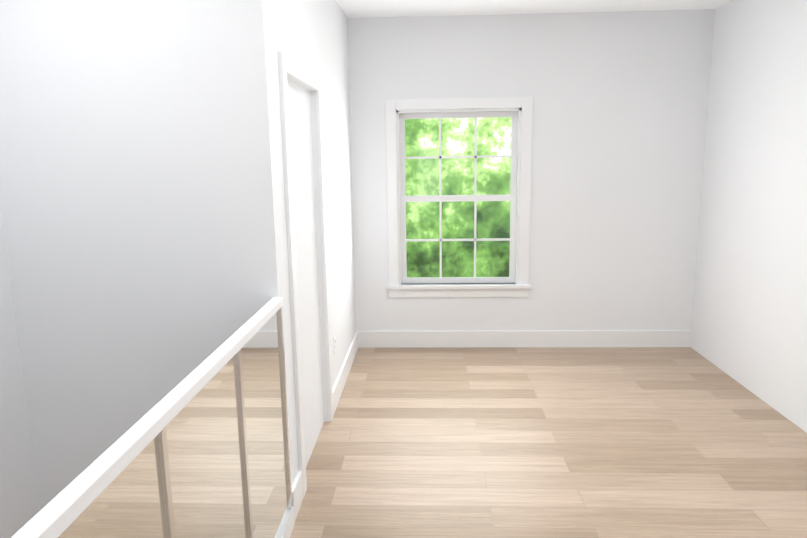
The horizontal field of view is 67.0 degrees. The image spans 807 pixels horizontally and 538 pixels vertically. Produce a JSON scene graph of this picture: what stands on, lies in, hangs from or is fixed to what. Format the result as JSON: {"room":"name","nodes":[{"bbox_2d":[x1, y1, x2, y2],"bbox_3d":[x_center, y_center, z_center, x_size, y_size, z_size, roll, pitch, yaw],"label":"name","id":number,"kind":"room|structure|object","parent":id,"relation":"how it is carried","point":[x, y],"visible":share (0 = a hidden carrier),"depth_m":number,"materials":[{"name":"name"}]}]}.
{"room":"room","nodes":[
{"label":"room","id":0,"kind":"room"},
{"bbox_2d":[0,212,43,537],"bbox_3d":[-1.836,0.130,1.031,0.120,2.740,3.210,0,11,3],"label":"wall","id":1,"kind":"structure","parent":0,"point":[19,482],"depth_m":2.65,"materials":[{"name":"paint"}]},
{"bbox_2d":[0,0,298,506],"bbox_3d":[-1.107,-0.185,2.652,1.140,2.740,0.150,0,11,3],"label":"wall","id":2,"kind":"structure","parent":0,"point":[144,267],"depth_m":2.56,"materials":[{"name":"paint"}]},
{"bbox_2d":[276,0,355,465],"bbox_3d":[-0.543,-0.430,3.916,0.120,2.740,2.470,0,11,3],"label":"wall","id":3,"kind":"structure","parent":0,"point":[313,33],"depth_m":3.68,"materials":[{"name":"paint"}]},
{"bbox_2d":[278,51,333,497],"bbox_3d":[-0.497,0.009,3.289,0.019,2.108,0.956,0,11,3],"label":"door frame","id":4,"kind":"structure","parent":3,"relation":"attached to","point":[290,66],"depth_m":2.93,"materials":[{"name":"white wood"}]},
{"bbox_2d":[333,334,335,353],"bbox_3d":[-0.463,0.507,4.124,0.008,0.115,0.070,0,11,3],"label":"outlet","id":5,"kind":"object","parent":3,"relation":"attached to","point":[334,338],"visible":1,"depth_m":4.10,"materials":[{"name":"white plastic"}]},
{"bbox_2d":[333,331,359,413],"bbox_3d":[-0.435,0.753,4.632,0.016,0.149,1.412,0,11,3],"label":"baseboard","id":6,"kind":"structure","parent":3,"relation":"attached to","point":[338,387],"depth_m":4.53,"materials":[{"name":"white wood"}]},
{"bbox_2d":[347,9,714,330],"bbox_3d":[-0.498,-0.669,5.188,5.900,2.740,0.120,0,11,3],"label":"wall","id":7,"kind":"structure","parent":0,"point":[619,110],"depth_m":4.99,"materials":[{"name":"paint"}]},
{"bbox_2d":[385,97,532,297],"bbox_3d":[0.461,-0.580,5.138,1.230,1.655,0.170,0,11,3],"label":"window","id":8,"kind":"structure","parent":7,"relation":"in","point":[399,112],"depth_m":5.14,"materials":[{"name":"white wood"}]},
{"bbox_2d":[360,330,691,347],"bbox_3d":[1.026,0.607,5.294,2.880,0.149,0.016,0,11,3],"label":"baseboard","id":9,"kind":"structure","parent":7,"relation":"attached to","point":[528,338],"depth_m":5.28,"materials":[{"name":"white wood"}]},
{"bbox_2d":[336,0,731,17],"bbox_3d":[-0.726,-1.160,0.059,6.140,0.120,10.030,0,11,3],"label":"ceiling","id":10,"kind":"structure","parent":0,"point":[377,8],"depth_m":4.58,"materials":[{"name":"paint"}]},
{"bbox_2d":[290,347,806,537],"bbox_3d":[-0.684,1.651,0.586,6.140,0.120,10.030,0,11,3],"label":"floor","id":11,"kind":"structure","parent":0,"point":[562,442],"depth_m":3.45,"materials":[{"name":"brown wood"}]},
{"bbox_2d":[11,297,294,537],"bbox_3d":[-0.584,0.810,1.834,0.082,1.070,1.780,0,11,3],"label":"stair railing","id":12,"kind":"object","parent":11,"relation":"on","point":[202,450],"visible":0.98,"depth_m":1.75,"materials":[{"name":"white wood"}]},
{"bbox_2d":[691,0,806,432],"bbox_3d":[2.384,-0.140,2.135,0.120,2.740,5.830,0,11,3],"label":"wall","id":13,"kind":"structure","parent":0,"point":[749,323],"depth_m":4.15,"materials":[{"name":"paint"}]},
{"label":"outside","id":14,"kind":"structure","parent":0,"visible":0},
{"bbox_2d":[405,117,510,276],"bbox_3d":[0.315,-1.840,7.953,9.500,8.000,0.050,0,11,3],"label":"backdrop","id":15,"kind":"structure","parent":14,"point":[434,263],"depth_m":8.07,"materials":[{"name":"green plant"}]}
]}

